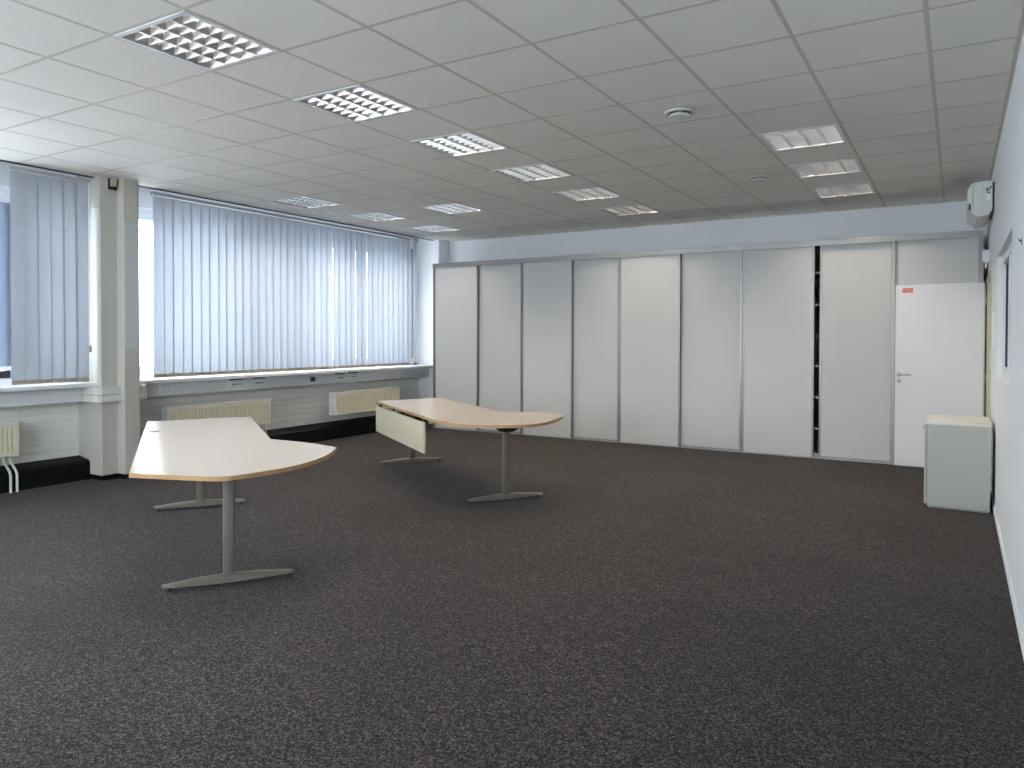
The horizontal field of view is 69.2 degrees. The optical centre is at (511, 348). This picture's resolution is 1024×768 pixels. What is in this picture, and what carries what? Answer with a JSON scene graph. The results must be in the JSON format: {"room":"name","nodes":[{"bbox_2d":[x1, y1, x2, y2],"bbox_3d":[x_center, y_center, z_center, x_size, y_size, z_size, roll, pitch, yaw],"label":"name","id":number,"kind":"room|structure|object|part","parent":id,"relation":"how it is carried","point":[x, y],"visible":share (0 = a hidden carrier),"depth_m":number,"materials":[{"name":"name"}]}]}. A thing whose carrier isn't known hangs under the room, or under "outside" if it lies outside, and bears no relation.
{"room":"office","nodes":[
{"label":"office","id":0,"kind":"room"},
{"bbox_2d":[76,175,139,475],"bbox_3d":[-4.174,-0.400,7.735,0.580,3.370,0.415,1,1,31],"label":"column","id":1,"kind":"structure","parent":0,"point":[109,432],"depth_m":7.57,"materials":[{"name":"paint"}]},
{"bbox_2d":[108,178,116,189],"bbox_3d":[-4.048,-1.668,7.541,0.052,0.112,0.085,1,1,31],"label":"sensor","id":2,"kind":"object","parent":1,"relation":"attached to","point":[112,183],"visible":1,"depth_m":7.52,"materials":[{"name":"plastic"}]},
{"bbox_2d":[82,384,146,402],"bbox_3d":[-4.177,0.460,7.740,0.465,0.150,0.560,1,1,31],"label":"trunking collar","id":3,"kind":"object","parent":1,"relation":"attached to","point":[113,393],"visible":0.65,"depth_m":7.49,"materials":[{"name":"plastic"}]},
{"bbox_2d":[125,222,138,348],"bbox_3d":[-3.901,-0.637,7.618,0.004,1.290,0.140,1,1,31],"label":"trim","id":4,"kind":"structure","parent":1,"relation":"attached to","point":[131,229],"depth_m":7.62,"materials":[{"name":"white paint"}]},
{"bbox_2d":[0,161,417,364],"bbox_3d":[-4.577,-0.841,7.774,0.240,2.490,11.850,1,1,31],"label":"lintel","id":5,"kind":"object","parent":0,"point":[145,199],"visible":0.05,"depth_m":8.47,"materials":[{"name":"white paint"}]},
{"bbox_2d":[0,185,11,385],"bbox_3d":[-5.814,-0.579,5.590,0.088,1.910,4.825,1,1,31],"label":"window","id":6,"kind":"structure","parent":5,"relation":"attached to","point":[5,256],"depth_m":7.12,"materials":[{"name":"glass"}]},
{"bbox_2d":[0,160,432,240],"bbox_3d":[-4.208,-1.750,7.540,0.022,0.060,11.850,1,1,31],"label":"trim","id":7,"kind":"structure","parent":5,"relation":"attached to","point":[0,160],"depth_m":8.67,"materials":[{"name":"plastic"}]},
{"bbox_2d":[139,207,344,377],"bbox_3d":[-3.082,-0.646,10.157,0.080,1.910,4.830,1,1,31],"label":"window","id":8,"kind":"structure","parent":5,"relation":"attached to","point":[145,214],"depth_m":8.38,"materials":[{"name":"white glass"}]},
{"bbox_3d":[-3.913,-0.626,8.790,0.060,1.810,1.450,1,1,31],"label":"sash","id":9,"kind":"part","parent":8,"relation":"part of","materials":[{"name":"white plastic"}]},
{"bbox_2d":[0,377,418,465],"bbox_3d":[-4.575,0.869,7.798,0.250,0.930,11.850,1,1,31],"label":"wall","id":10,"kind":"structure","parent":0,"point":[49,431],"depth_m":8.75,"materials":[{"name":"paint"}]},
{"bbox_2d":[0,388,81,407],"bbox_3d":[-5.926,0.502,5.081,0.218,0.145,5.790,1,1,31],"label":"duct","id":11,"kind":"object","parent":10,"relation":"attached to","point":[66,395],"visible":0.78,"depth_m":7.17,"materials":[{"name":"plastic"}]},
{"bbox_2d":[0,412,427,493],"bbox_3d":[-4.459,1.224,7.559,0.199,0.228,11.550,1,1,31],"label":"baseboard","id":12,"kind":"structure","parent":10,"relation":"attached to","point":[42,473],"depth_m":7.54,"materials":[{"name":"black plastic"}]},
{"bbox_2d":[0,365,432,391],"bbox_3d":[-4.409,0.367,7.517,0.375,0.038,11.550,1,1,31],"label":"window sill","id":13,"kind":"structure","parent":10,"relation":"on","point":[25,387],"depth_m":8.74,"materials":[{"name":"white plastic"}]},
{"bbox_2d":[161,398,272,434],"bbox_3d":[-3.552,0.981,8.952,0.317,0.673,1.503,1,1,31],"label":"radiator","id":14,"kind":"object","parent":10,"relation":"attached to","point":[259,410],"visible":0.65,"depth_m":8.87,"materials":[{"name":"beige metal"}]},
{"bbox_2d":[161,398,270,408],"bbox_3d":[-3.493,0.653,8.872,0.139,0.014,1.432,1,1,31],"label":"grille","id":15,"kind":"object","parent":14,"relation":"attached to","point":[260,400],"depth_m":8.85,"materials":[{"name":"metal"}]},
{"bbox_3d":[-3.450,0.814,8.849,0.030,0.307,1.420,1,1,31],"label":"panel","id":16,"kind":"part","parent":14,"relation":"part of","materials":[{"name":"beige metal"}]},
{"bbox_2d":[146,368,428,396],"bbox_3d":[-2.824,0.423,10.245,0.228,0.150,5.239,1,1,31],"label":"duct","id":17,"kind":"object","parent":10,"relation":"attached to","point":[189,387],"visible":0.88,"depth_m":9.61,"materials":[{"name":"plastic"}]},
{"bbox_3d":[-3.381,0.440,9.111,0.012,0.060,0.150,1,1,31],"label":"socket plate","id":18,"kind":"part","parent":17,"relation":"part of","materials":[{"name":"white plastic"}]},
{"bbox_3d":[-3.201,0.436,9.411,0.012,0.060,0.150,1,1,31],"label":"socket plate","id":19,"kind":"part","parent":17,"relation":"part of","materials":[{"name":"white plastic"}]},
{"bbox_3d":[-2.461,0.417,10.646,0.012,0.060,0.150,1,1,31],"label":"socket plate","id":20,"kind":"part","parent":17,"relation":"part of","materials":[{"name":"white plastic"}]},
{"bbox_2d":[329,387,400,415],"bbox_3d":[-2.230,0.949,11.158,0.317,0.673,1.487,1,1,31],"label":"radiator","id":21,"kind":"object","parent":10,"relation":"attached to","point":[363,400],"visible":0.72,"depth_m":10.87,"materials":[{"name":"beige metal"}]},
{"bbox_2d":[329,387,400,393],"bbox_3d":[-2.170,0.620,11.079,0.139,0.014,1.416,1,1,31],"label":"grille","id":22,"kind":"object","parent":21,"relation":"attached to","point":[386,389],"depth_m":11.08,"materials":[{"name":"metal"}]},
{"bbox_2d":[418,238,448,423],"bbox_3d":[-1.339,-0.446,12.573,0.470,3.420,0.300,1,1,31],"label":"column corner","id":23,"kind":"structure","parent":0,"point":[430,252],"depth_m":12.46,"materials":[{"name":"white paint"}]},
{"bbox_2d":[0,424,1023,767],"bbox_3d":[-0.266,1.440,5.223,10.200,0.120,12.250,1,1,31],"label":"floor","id":24,"kind":"structure","parent":0,"point":[654,606],"depth_m":3.80,"materials":[{"name":"carpet"}]},
{"bbox_2d":[0,420,24,492],"bbox_3d":[-5.069,1.018,6.422,0.317,0.673,1.493,1,1,31],"label":"radiator","id":25,"kind":"object","parent":24,"relation":"on","point":[9,429],"visible":1,"depth_m":6.87,"materials":[{"name":"beige metal"}]},
{"bbox_2d":[0,420,18,423],"bbox_3d":[-5.010,0.690,6.342,0.139,0.014,1.422,1,1,31],"label":"grille","id":26,"kind":"object","parent":25,"relation":"attached to","point":[7,421],"depth_m":6.86,"materials":[{"name":"metal"}]},
{"bbox_3d":[-4.966,0.851,6.319,0.030,0.307,1.410,1,1,31],"label":"panel","id":27,"kind":"part","parent":25,"relation":"part of","materials":[{"name":"beige metal"}]},
{"bbox_2d":[90,473,129,480],"bbox_3d":[-4.157,1.310,7.750,0.505,0.050,0.385,1,1,31],"label":"baseboard","id":28,"kind":"structure","parent":24,"relation":"on","point":[92,476],"depth_m":7.60,"materials":[{"name":"black plastic"}]},
{"bbox_2d":[129,417,335,592],"bbox_3d":[-1.985,1.007,5.281,1.185,0.738,2.998,0,1,-24],"label":"desk","id":29,"kind":"object","parent":24,"relation":"on","point":[227,450],"visible":1,"depth_m":4.53,"materials":[{"name":"white wood"}]},
{"bbox_2d":[376,398,562,503],"bbox_3d":[-0.430,0.975,7.477,1.252,0.738,2.875,0,1,-24],"label":"desk","id":30,"kind":"object","parent":24,"relation":"on","point":[405,429],"visible":1,"depth_m":6.95,"materials":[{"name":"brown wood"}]},
{"bbox_3d":[-1.168,0.809,7.617,0.018,0.285,1.797,0,1,-24],"label":"modesty panel","id":31,"kind":"part","parent":30,"relation":"part of","materials":[{"name":"white laminate"}]},
{"bbox_3d":[-0.045,0.705,6.606,0.300,0.060,0.300,0,1,-24],"label":"mounting dish","id":32,"kind":"part","parent":30,"relation":"part of","materials":[{"name":"plastic"}]},
{"bbox_2d":[433,258,521,434],"bbox_3d":[-0.384,-0.035,11.753,1.638,2.626,0.714,1,1,31],"label":"tall cabinet","id":33,"kind":"object","parent":24,"relation":"on","point":[477,305],"visible":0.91,"depth_m":11.46,"materials":[{"name":"laminate"}]},
{"bbox_3d":[-1.076,-0.039,12.174,0.018,2.620,0.704,1,1,31],"label":"panel","id":34,"kind":"part","parent":33,"relation":"part of","materials":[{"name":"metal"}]},
{"bbox_3d":[-0.880,-0.010,11.670,0.812,2.550,0.016,1,1,31],"label":"sliding door","id":35,"kind":"part","parent":33,"relation":"part of","materials":[{"name":"laminate"}]},
{"bbox_3d":[-0.540,-1.308,11.469,1.637,0.072,0.098,1,1,31],"label":"rail","id":36,"kind":"part","parent":33,"relation":"part of","materials":[{"name":"metal"}]},
{"bbox_3d":[-0.184,-0.012,11.304,0.770,2.534,0.016,1,1,31],"label":"sliding door","id":37,"kind":"part","parent":33,"relation":"part of","materials":[{"name":"laminate"}]},
{"bbox_3d":[0.154,-0.001,11.078,0.020,2.556,0.088,1,1,31],"label":"post","id":38,"kind":"part","parent":33,"relation":"part of","materials":[{"name":"metal"}]},
{"bbox_2d":[521,252,619,442],"bbox_3d":[0.985,-0.020,10.932,1.553,2.626,0.712,1,1,31],"label":"tall cabinet","id":39,"kind":"object","parent":24,"relation":"on","point":[570,303],"visible":0.94,"depth_m":10.63,"materials":[{"name":"laminate"}]},
{"bbox_3d":[0.509,0.004,10.838,0.809,2.550,0.016,1,1,31],"label":"sliding door","id":40,"kind":"part","parent":39,"relation":"part of","materials":[{"name":"laminate"}]},
{"bbox_3d":[0.828,-1.293,10.649,1.553,0.072,0.098,1,1,31],"label":"rail","id":41,"kind":"part","parent":39,"relation":"part of","materials":[{"name":"metal"}]},
{"bbox_3d":[1.176,0.003,10.489,0.706,2.534,0.016,1,1,31],"label":"sliding door","id":42,"kind":"part","parent":39,"relation":"part of","materials":[{"name":"laminate"}]},
{"bbox_3d":[1.487,0.013,10.279,0.020,2.556,0.088,1,1,31],"label":"post","id":43,"kind":"part","parent":39,"relation":"part of","materials":[{"name":"metal"}]},
{"bbox_2d":[619,245,742,451],"bbox_3d":[2.366,-0.006,10.104,1.666,2.626,0.712,1,1,31],"label":"tall cabinet","id":44,"kind":"object","parent":24,"relation":"on","point":[680,310],"visible":0.94,"depth_m":9.82,"materials":[{"name":"laminate"}]},
{"bbox_3d":[1.854,0.019,10.031,0.839,2.550,0.016,1,1,31],"label":"sliding door","id":45,"kind":"part","parent":44,"relation":"part of","materials":[{"name":"laminate"}]},
{"bbox_3d":[2.210,-1.279,9.821,1.666,0.072,0.098,1,1,31],"label":"rail","id":46,"kind":"part","parent":44,"relation":"part of","materials":[{"name":"metal"}]},
{"bbox_3d":[2.570,0.017,9.653,0.789,2.534,0.016,1,1,31],"label":"sliding door","id":47,"kind":"part","parent":44,"relation":"part of","materials":[{"name":"laminate"}]},
{"bbox_3d":[2.917,0.029,9.422,0.020,2.556,0.088,1,1,31],"label":"post","id":48,"kind":"part","parent":44,"relation":"part of","materials":[{"name":"metal"}]},
{"bbox_2d":[741,235,895,464],"bbox_3d":[3.818,0.010,9.234,1.717,2.626,0.712,1,1,31],"label":"tall cabinet","id":49,"kind":"object","parent":24,"relation":"on","point":[818,316],"visible":0.89,"depth_m":8.95,"materials":[{"name":"laminate"}]},
{"bbox_3d":[3.280,0.034,9.177,0.828,2.550,0.016,1,1,31],"label":"sliding door","id":50,"kind":"part","parent":49,"relation":"part of","materials":[{"name":"laminate"}]},
{"bbox_2d":[814,423,818,429],"bbox_3d":[3.839,0.973,9.287,1.678,0.022,0.595,1,1,31],"label":"shelf","id":51,"kind":"object","parent":49,"relation":"attached to","point":[816,425],"depth_m":9.16,"materials":[{"name":"white metal"}]},
{"bbox_2d":[815,272,819,277],"bbox_3d":[3.842,-0.917,9.258,1.678,0.022,0.595,1,1,31],"label":"shelf","id":52,"kind":"object","parent":49,"relation":"attached to","point":[817,274],"depth_m":9.15,"materials":[{"name":"beige laminate"}]},
{"bbox_3d":[3.662,-1.263,8.951,1.717,0.072,0.098,1,1,31],"label":"rail","id":53,"kind":"part","parent":49,"relation":"part of","materials":[{"name":"metal"}]},
{"bbox_3d":[4.051,0.033,8.765,0.771,2.534,0.016,1,1,31],"label":"sliding door","id":54,"kind":"part","parent":49,"relation":"part of","materials":[{"name":"laminate"}]},
{"bbox_3d":[4.390,0.044,8.539,0.020,2.556,0.088,1,1,31],"label":"post","id":55,"kind":"part","parent":49,"relation":"part of","materials":[{"name":"metal"}]},
{"bbox_2d":[894,230,983,410],"bbox_3d":[4.919,0.021,8.574,0.848,2.626,0.712,1,1,31],"label":"tall cabinet","id":56,"kind":"object","parent":24,"relation":"on","point":[941,257],"visible":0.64,"depth_m":8.28,"materials":[{"name":"laminate"}]},
{"bbox_3d":[4.756,0.049,8.322,0.804,2.550,0.016,1,1,31],"label":"sliding door","id":57,"kind":"part","parent":56,"relation":"part of","materials":[{"name":"laminate"}]},
{"bbox_3d":[4.762,-1.252,8.291,0.848,0.072,0.098,1,1,31],"label":"rail","id":58,"kind":"part","parent":56,"relation":"part of","materials":[{"name":"metal"}]},
{"bbox_3d":[5.119,0.052,8.103,0.020,2.556,0.088,1,1,31],"label":"post","id":59,"kind":"part","parent":56,"relation":"part of","materials":[{"name":"metal"}]},
{"bbox_2d":[922,414,990,512],"bbox_3d":[3.933,0.995,6.589,0.507,0.738,0.709,1,1,31],"label":"base cabinet","id":60,"kind":"object","parent":24,"relation":"on","point":[957,449],"visible":1,"depth_m":6.29,"materials":[{"name":"grey laminate"}]},
{"bbox_3d":[3.742,0.824,6.700,0.018,0.345,0.696,1,1,31],"label":"drawer","id":61,"kind":"part","parent":60,"relation":"part of","materials":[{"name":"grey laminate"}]},
{"bbox_3d":[3.742,1.167,6.706,0.018,0.330,0.696,1,1,31],"label":"drawer","id":62,"kind":"part","parent":60,"relation":"part of","materials":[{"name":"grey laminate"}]},
{"bbox_2d":[0,0,1023,240],"bbox_3d":[-0.870,-1.704,5.539,7.760,0.015,11.828,1,1,31],"label":"ceiling","id":63,"kind":"structure","parent":0,"point":[460,30],"depth_m":5.02,"materials":[{"name":"tile"}]},
{"bbox_2d":[7,165,91,384],"bbox_3d":[-4.441,-0.677,7.171,0.070,2.026,0.745,1,1,31],"label":"vertical blind","id":64,"kind":"object","parent":63,"relation":"hanging from","point":[50,279],"visible":1,"depth_m":7.16,"materials":[{"name":"fabric"}]},
{"bbox_3d":[-4.243,-0.841,7.457,0.007,1.640,0.007,-1,1,-37],"label":"pull cord","id":65,"kind":"part","parent":64,"relation":"part of","materials":[{"name":"white plastic"}]},
{"bbox_2d":[113,10,279,70],"bbox_3d":[-1.719,-1.727,4.073,0.601,0.117,0.601,1,1,31],"label":"ceiling light","id":66,"kind":"object","parent":63,"relation":"attached to","point":[185,36],"visible":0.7,"depth_m":4.08,"materials":[{"name":"white metal"}]},
{"bbox_2d":[150,191,417,397],"bbox_3d":[-2.704,-0.609,10.047,0.094,2.260,4.622,1,1,31],"label":"vertical blind","id":67,"kind":"object","parent":63,"relation":"hanging from","point":[236,290],"visible":1,"depth_m":9.46,"materials":[{"name":"fabric"}]},
{"bbox_2d":[270,196,340,208],"bbox_3d":[-2.471,-1.803,8.896,0.601,0.117,0.601,1,1,31],"label":"ceiling light","id":68,"kind":"object","parent":63,"relation":"attached to","point":[306,202],"visible":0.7,"depth_m":8.92,"materials":[{"name":"white metal"}]},
{"bbox_2d":[293,84,417,121],"bbox_3d":[-1.076,-1.743,5.145,0.601,0.117,0.601,1,1,31],"label":"ceiling light","id":69,"kind":"object","parent":63,"relation":"attached to","point":[356,103],"visible":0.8,"depth_m":5.15,"materials":[{"name":"white metal"}]},
{"bbox_2d":[344,212,407,221],"bbox_3d":[-1.829,-1.819,9.968,0.601,0.117,0.601,1,1,31],"label":"ceiling light","id":70,"kind":"object","parent":63,"relation":"attached to","point":[373,216],"visible":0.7,"depth_m":9.99,"materials":[{"name":"white metal"}]},
{"bbox_2d":[404,224,459,232],"bbox_3d":[-1.186,-1.834,11.040,0.601,0.117,0.601,1,1,31],"label":"ceiling light","id":71,"kind":"object","parent":63,"relation":"attached to","point":[427,228],"visible":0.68,"depth_m":11.07,"materials":[{"name":"white metal"}]},
{"bbox_2d":[418,203,484,213],"bbox_3d":[-0.757,-1.807,9.325,0.601,0.117,0.601,1,1,31],"label":"ceiling light","id":72,"kind":"object","parent":63,"relation":"attached to","point":[453,208],"visible":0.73,"depth_m":9.35,"materials":[{"name":"white metal"}]},
{"bbox_2d":[409,131,508,156],"bbox_3d":[-0.434,-1.759,6.217,0.601,0.117,0.601,1,1,31],"label":"ceiling light","id":73,"kind":"object","parent":63,"relation":"attached to","point":[463,143],"visible":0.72,"depth_m":6.23,"materials":[{"name":"white metal"}]},
{"bbox_2d":[0,0,1016,239],"bbox_3d":[-0.870,-1.710,5.539,7.758,0.030,11.850,1,1,31],"label":"ceiling grid","id":74,"kind":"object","parent":63,"relation":"attached to","point":[926,8],"depth_m":5.15,"materials":[{"name":"paint"}]},
{"bbox_2d":[492,163,573,181],"bbox_3d":[0.209,-1.774,7.289,0.601,0.117,0.601,1,1,31],"label":"ceiling light","id":75,"kind":"object","parent":63,"relation":"attached to","point":[544,171],"visible":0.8,"depth_m":7.31,"materials":[{"name":"white metal"}]},
{"bbox_2d":[552,187,621,200],"bbox_3d":[0.852,-1.790,8.361,0.601,0.117,0.601,1,1,31],"label":"ceiling light","id":76,"kind":"object","parent":63,"relation":"attached to","point":[596,192],"visible":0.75,"depth_m":8.38,"materials":[{"name":"white metal"}]},
{"bbox_2d":[599,205,659,215],"bbox_3d":[1.494,-1.806,9.433,0.601,0.117,0.601,1,1,31],"label":"ceiling light","id":77,"kind":"object","parent":63,"relation":"attached to","point":[636,209],"visible":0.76,"depth_m":9.46,"materials":[{"name":"white metal"}]},
{"bbox_2d":[664,107,694,119],"bbox_3d":[1.192,-1.663,5.284,0.220,0.044,0.220,1,1,31],"label":"ceiling vent","id":78,"kind":"object","parent":63,"relation":"in","point":[681,113],"visible":1,"depth_m":5.25,"materials":[{"name":"white plastic"}]},
{"bbox_2d":[748,175,770,181],"bbox_3d":[2.474,-1.694,7.423,0.220,0.044,0.220,1,1,31],"label":"ceiling vent","id":79,"kind":"object","parent":63,"relation":"in","point":[756,178],"visible":1,"depth_m":7.38,"materials":[{"name":"white plastic"}]},
{"bbox_2d":[756,124,847,151],"bbox_3d":[2.353,-1.752,6.004,0.601,0.117,0.601,1,1,31],"label":"ceiling light","id":80,"kind":"object","parent":63,"relation":"attached to","point":[827,134],"visible":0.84,"depth_m":6.02,"materials":[{"name":"white metal"}]},
{"bbox_2d":[787,158,863,177],"bbox_3d":[2.996,-1.768,7.076,0.601,0.117,0.601,1,1,31],"label":"ceiling light","id":81,"kind":"object","parent":63,"relation":"attached to","point":[847,165],"visible":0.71,"depth_m":7.09,"materials":[{"name":"white metal"}]},
{"bbox_2d":[810,183,876,197],"bbox_3d":[3.639,-1.783,8.148,0.601,0.117,0.601,1,1,31],"label":"ceiling light","id":82,"kind":"object","parent":63,"relation":"attached to","point":[867,188],"visible":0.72,"depth_m":8.17,"materials":[{"name":"white metal"}]},
{"bbox_2d":[449,201,986,416],"bbox_3d":[2.834,-0.406,10.363,10.200,3.420,0.200,1,1,31],"label":"wall","id":83,"kind":"structure","parent":0,"point":[949,216],"depth_m":10.10,"materials":[{"name":"white paint"}]},
{"bbox_2d":[894,282,986,466],"bbox_3d":[4.708,0.308,8.183,0.876,2.040,0.092,1,1,31],"label":"door","id":84,"kind":"structure","parent":83,"relation":"in","point":[940,328],"depth_m":8.21,"materials":[{"name":"white laminate"}]},
{"bbox_3d":[4.400,0.297,8.343,0.149,0.052,0.050,1,1,31],"label":"lever handle","id":85,"kind":"part","parent":84,"relation":"part of","materials":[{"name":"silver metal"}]},
{"bbox_2d":[985,31,1023,632],"bbox_3d":[2.517,-0.301,3.530,0.120,3.420,11.850,1,1,31],"label":"wall","id":86,"kind":"structure","parent":0,"point":[1006,224],"depth_m":4.51,"materials":[{"name":"white paint"}]},
{"bbox_2d":[449,5,1023,241],"bbox_3d":[-0.870,-1.703,5.539,7.782,0.025,11.850,1,1,31],"label":"trim","id":87,"kind":"structure","parent":86,"relation":"attached to","point":[1021,26],"depth_m":5.72,"materials":[{"name":"paint"}]},
{"bbox_2d":[966,181,994,228],"bbox_3d":[4.563,-1.387,7.246,0.212,0.322,0.924,1,1,31],"label":"air conditioner","id":88,"kind":"object","parent":86,"relation":"attached to","point":[980,195],"visible":1,"depth_m":6.87,"materials":[{"name":"beige plastic"}]},
{"bbox_2d":[982,250,989,267],"bbox_3d":[4.997,-0.939,7.835,0.064,0.190,0.100,1,1,31],"label":"junction box","id":89,"kind":"object","parent":86,"relation":"attached to","point":[985,253],"visible":0.99,"depth_m":7.79,"materials":[{"name":"white plastic"}]},
{"bbox_2d":[985,270,991,419],"bbox_3d":[4.928,0.295,7.567,0.144,2.110,0.990,1,1,31],"label":"trim","id":90,"kind":"structure","parent":86,"relation":"attached to","point":[989,277],"depth_m":7.95,"materials":[{"name":"beige paint"}]},
{"bbox_2d":[990,349,992,366],"bbox_3d":[4.481,0.089,6.946,0.017,0.170,0.084,1,1,31],"label":"light switch","id":91,"kind":"object","parent":86,"relation":"attached to","point":[991,351],"visible":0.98,"depth_m":6.91,"materials":[{"name":"plastic"}]},
{"bbox_2d":[994,241,1011,390],"bbox_3d":[3.601,-0.250,5.370,0.112,1.001,1.960,1,1,31],"label":"window","id":92,"kind":"structure","parent":86,"relation":"in","point":[1007,257],"depth_m":5.99,"materials":[{"name":"white plastic"}]},
{"bbox_3d":[3.572,0.240,5.395,0.046,0.020,1.960,1,1,31],"label":"sill","id":93,"kind":"part","parent":92,"relation":"part of","materials":[{"name":"white plastic"}]},
{"bbox_3d":[3.861,-0.266,5.756,0.006,0.845,0.850,1,1,31],"label":"pane","id":94,"kind":"part","parent":92,"relation":"part of","materials":[{"name":"clear glass"}]},
{"bbox_2d":[990,485,1023,659],"bbox_3d":[2.014,1.387,2.848,0.012,0.065,10.120,1,1,31],"label":"baseboard","id":95,"kind":"structure","parent":86,"relation":"attached to","point":[1009,580],"depth_m":4.27,"materials":[{"name":"white paint"}]},
{"label":"outside","id":96,"kind":"structure","parent":0,"visible":0},
{"bbox_2d":[0,357,153,385],"bbox_3d":[-75.474,7.353,10.371,380.000,0.300,380.000,1,1,31],"label":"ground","id":97,"kind":"structure","parent":96,"point":[144,361],"depth_m":220.84,"materials":[{"name":"white"}]}
]}

